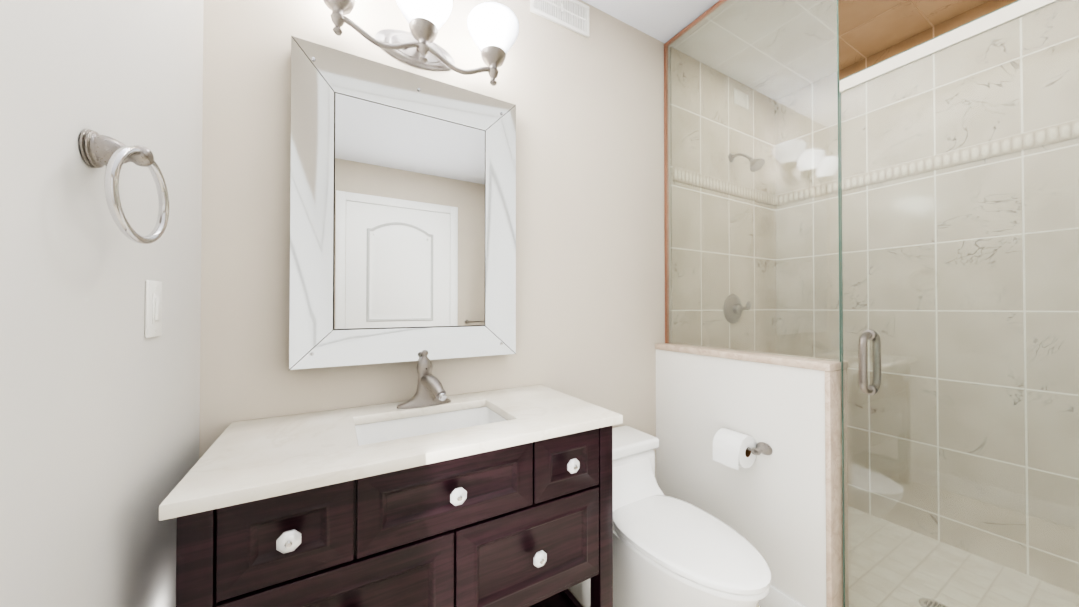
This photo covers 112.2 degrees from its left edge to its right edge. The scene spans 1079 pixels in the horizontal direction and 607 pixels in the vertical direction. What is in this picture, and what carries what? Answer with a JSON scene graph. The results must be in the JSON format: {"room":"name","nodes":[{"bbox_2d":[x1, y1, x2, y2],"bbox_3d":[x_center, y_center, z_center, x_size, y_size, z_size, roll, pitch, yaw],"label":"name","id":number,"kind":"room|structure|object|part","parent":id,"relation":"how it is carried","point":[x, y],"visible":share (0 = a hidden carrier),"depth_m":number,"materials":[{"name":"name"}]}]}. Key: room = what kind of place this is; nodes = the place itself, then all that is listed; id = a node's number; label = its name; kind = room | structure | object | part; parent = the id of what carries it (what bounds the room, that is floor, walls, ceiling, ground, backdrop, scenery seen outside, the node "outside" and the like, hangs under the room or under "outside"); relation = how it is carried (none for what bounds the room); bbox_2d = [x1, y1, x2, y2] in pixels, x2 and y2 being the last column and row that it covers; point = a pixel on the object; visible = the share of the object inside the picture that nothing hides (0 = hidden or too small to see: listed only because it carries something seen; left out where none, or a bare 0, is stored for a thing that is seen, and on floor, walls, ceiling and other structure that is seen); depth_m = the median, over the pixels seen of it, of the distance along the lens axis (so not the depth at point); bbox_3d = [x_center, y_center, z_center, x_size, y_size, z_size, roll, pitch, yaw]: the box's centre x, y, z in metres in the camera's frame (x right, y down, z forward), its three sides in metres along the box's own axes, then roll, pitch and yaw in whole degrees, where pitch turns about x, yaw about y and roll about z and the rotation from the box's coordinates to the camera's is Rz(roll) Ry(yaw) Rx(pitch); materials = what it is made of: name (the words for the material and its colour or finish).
{"room":"bathroom","nodes":[
{"label":"bathroom","id":0,"kind":"room"},
{"bbox_2d":[0,0,203,606],"bbox_3d":[-0.356,-0.137,-0.177,0.100,2.830,3.100,0,-1,-30],"label":"wall","id":1,"kind":"structure","parent":0,"point":[99,422],"depth_m":0.61,"materials":[{"name":"paint"}]},
{"bbox_2d":[79,129,169,243],"bbox_3d":[-0.705,-0.193,0.612,0.076,0.181,0.162,0,-1,-30],"label":"towel ring","id":2,"kind":"object","parent":1,"relation":"attached to","point":[111,154],"visible":1,"depth_m":0.59,"materials":[{"name":"silver metal"}]},
{"bbox_2d":[145,280,161,337],"bbox_3d":[-0.857,0.012,0.808,0.010,0.124,0.074,0,-1,-30],"label":"switch plate","id":3,"kind":"object","parent":1,"relation":"attached to","point":[153,308],"visible":1,"depth_m":0.80,"materials":[{"name":"white plastic"}]},
{"bbox_2d":[199,0,670,478],"bbox_3d":[0.340,-0.116,1.949,3.220,2.830,0.100,0,-1,-30],"label":"wall","id":4,"kind":"structure","parent":0,"point":[590,287],"depth_m":1.65,"materials":[{"name":"paint"}]},
{"bbox_2d":[289,36,515,369],"bbox_3d":[-0.466,-0.321,1.387,0.802,1.071,0.075,0,-1,-30],"label":"mirror","id":5,"kind":"object","parent":4,"relation":"attached to","point":[402,215],"visible":1,"depth_m":1.35,"materials":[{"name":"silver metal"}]},
{"bbox_2d":[323,0,518,85],"bbox_3d":[-0.428,-1.013,1.332,0.754,0.262,0.222,0,-1,-30],"label":"sconce","id":6,"kind":"object","parent":4,"relation":"attached to","point":[416,46],"depth_m":1.37,"materials":[{"name":"silver metal"}]},
{"bbox_3d":[-0.424,-1.071,1.326,0.754,0.147,0.206,0,-1,-30],"label":"vanity sconce shade","id":7,"kind":"part","parent":6,"relation":"part of","materials":[{"name":"white glass"}]},
{"bbox_2d":[530,0,588,37],"bbox_3d":[0.106,-1.433,1.761,0.338,0.156,0.016,0,-1,-30],"label":"air vent","id":8,"kind":"object","parent":4,"relation":"in","point":[572,15],"visible":1,"depth_m":1.77,"materials":[{"name":"white plastic"}]},
{"bbox_2d":[670,47,776,352],"bbox_3d":[1.268,-0.107,2.418,1.127,2.822,0.008,0,-1,-30],"label":"shower wall tile","id":9,"kind":"structure","parent":4,"relation":"attached to","point":[712,195],"depth_m":2.36,"materials":[{"name":"beige tile"}]},
{"bbox_2d":[673,167,775,205],"bbox_3d":[1.273,-0.766,2.419,1.113,0.080,0.006,0,-1,-30],"label":"wall band","id":10,"kind":"object","parent":9,"relation":"attached to","point":[736,190],"depth_m":2.37,"materials":[{"name":"tile"}]},
{"bbox_2d":[724,294,750,323],"bbox_3d":[1.315,0.036,2.401,0.219,0.200,0.065,0,-1,-30],"label":"shower valve","id":11,"kind":"object","parent":9,"relation":"attached to","point":[738,307],"depth_m":2.39,"materials":[{"name":"silver metal"}]},
{"bbox_2d":[734,89,748,108],"bbox_3d":[1.390,-1.405,2.493,0.170,0.100,0.004,0,-1,-30],"label":"vent","id":12,"kind":"object","parent":9,"relation":"attached to","point":[742,97],"depth_m":2.49,"materials":[{"name":"plastic"}]},
{"bbox_2d":[728,153,764,171],"bbox_3d":[1.337,-0.922,2.339,0.094,0.171,0.210,0,-1,-30],"label":"shower head","id":13,"kind":"object","parent":9,"relation":"attached to","point":[754,168],"depth_m":2.29},
{"bbox_2d":[582,0,718,42],"bbox_3d":[1.085,-1.573,0.661,3.420,0.060,3.100,0,-1,-30],"label":"ceiling","id":14,"kind":"structure","parent":0,"point":[664,21],"depth_m":1.91,"materials":[{"name":"paint"}]},
{"bbox_2d":[668,0,989,99],"bbox_3d":[1.638,-1.529,1.755,1.174,0.008,1.550,0,-1,-30],"label":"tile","id":15,"kind":"structure","parent":14,"relation":"attached to","point":[868,28],"depth_m":2.04,"materials":[{"name":"beige tile"}]},
{"bbox_2d":[656,349,825,606],"bbox_3d":[0.924,0.777,1.745,0.130,1.040,0.820,0,-1,-30],"label":"wall","id":16,"kind":"structure","parent":0,"point":[771,508],"depth_m":1.57,"materials":[{"name":"paint"}]},
{"bbox_2d":[713,428,772,469],"bbox_3d":[0.869,0.633,1.577,0.135,0.135,0.210,0,-1,-30],"label":"toilet paper holder","id":17,"kind":"object","parent":16,"relation":"attached to","point":[733,449],"visible":1,"depth_m":1.55,"materials":[{"name":"white paper"}]},
{"bbox_2d":[655,343,847,371],"bbox_3d":[0.931,0.242,1.742,0.150,0.030,0.840,0,-1,-30],"label":"wall cap","id":18,"kind":"object","parent":16,"relation":"on","point":[822,364],"visible":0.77,"depth_m":1.58,"materials":[{"name":"stone"}]},
{"bbox_2d":[664,0,840,361],"bbox_3d":[0.946,-0.649,1.761,0.020,1.752,0.837,0,-1,-30],"label":"glass panel","id":19,"kind":"object","parent":18,"relation":"on","point":[710,10],"visible":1,"depth_m":1.70,"materials":[{"name":"clear glass"}]},
{"bbox_2d":[758,584,805,606],"bbox_3d":[0.866,1.239,1.696,0.014,0.115,0.810,0,-1,-30],"label":"baseboard","id":20,"kind":"structure","parent":16,"relation":"attached to","point":[775,597],"depth_m":1.49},
{"bbox_2d":[825,369,848,606],"bbox_3d":[1.134,0.774,1.382,0.142,1.040,0.018,0,-1,-30],"label":"trim","id":21,"kind":"structure","parent":16,"relation":"attached to","point":[834,493],"depth_m":1.36,"materials":[{"name":"stone"}]},
{"bbox_3d":[1.085,1.316,0.633,3.420,0.060,3.100,0,-1,-30],"label":"floor","id":22,"kind":"structure","parent":0,"visible":0},
{"bbox_2d":[159,384,622,606],"bbox_3d":[-0.341,0.832,1.167,1.120,0.920,0.558,0,-1,-30],"label":"bathroom vanity","id":23,"kind":"object","parent":22,"relation":"on","point":[499,498],"visible":1,"depth_m":0.94,"materials":[{"name":"brown wood"}]},
{"bbox_2d":[397,350,450,408],"bbox_3d":[-0.392,0.272,1.281,0.194,0.201,0.184,0,-1,-30],"label":"faucet","id":24,"kind":"object","parent":23,"relation":"on","point":[430,391],"visible":1,"depth_m":1.31,"materials":[{"name":"silver metal"}]},
{"bbox_2d":[568,425,770,606],"bbox_3d":[0.475,0.963,1.451,0.446,0.663,0.832,0,-1,-30],"label":"toilet","id":25,"kind":"object","parent":22,"relation":"on","point":[668,551],"visible":0.73,"depth_m":1.32,"materials":[{"name":"ceramic"}]},
{"bbox_2d":[848,506,1078,606],"bbox_3d":[1.651,1.291,1.735,1.127,0.012,1.534,0,-1,-30],"label":"floor","id":26,"kind":"structure","parent":22,"relation":"on","point":[944,550],"depth_m":1.71,"materials":[{"name":"beige tile"}]},
{"bbox_2d":[919,598,946,606],"bbox_3d":[1.671,1.281,1.522,0.110,0.004,0.110,0,-1,-30],"label":"shower drain","id":27,"kind":"object","parent":26,"relation":"on","point":[932,603],"depth_m":1.55,"materials":[{"name":"silver metal"}]},
{"bbox_3d":[2.526,-0.120,1.471,0.100,2.830,3.100,0,-1,-30],"label":"wall","id":28,"kind":"structure","parent":0,"visible":0},
{"bbox_2d":[775,0,1078,594],"bbox_3d":[2.144,-0.111,2.030,0.008,2.822,1.550,0,-1,-30],"label":"shower wall tile","id":29,"kind":"structure","parent":28,"relation":"attached to","point":[983,9],"depth_m":1.92,"materials":[{"name":"beige tile"}]},
{"bbox_2d":[776,119,1078,205],"bbox_3d":[2.138,-0.770,2.033,0.006,0.080,1.534,0,-1,-30],"label":"wall band","id":30,"kind":"object","parent":29,"relation":"attached to","point":[987,146],"depth_m":1.95,"materials":[{"name":"tile"}]},
{"bbox_3d":[2.034,-0.120,1.079,1.127,2.822,0.008,0,-1,-30],"label":"wall tile","id":31,"kind":"structure","parent":0,"visible":0},
{"bbox_2d":[839,0,1078,606],"bbox_3d":[1.332,0.184,1.079,0.145,2.090,0.707,0,-1,-30],"label":"shower door","id":32,"kind":"structure","parent":31,"relation":"attached to","point":[1013,11],"depth_m":1.13,"materials":[{"name":"clear glass"}]}
]}

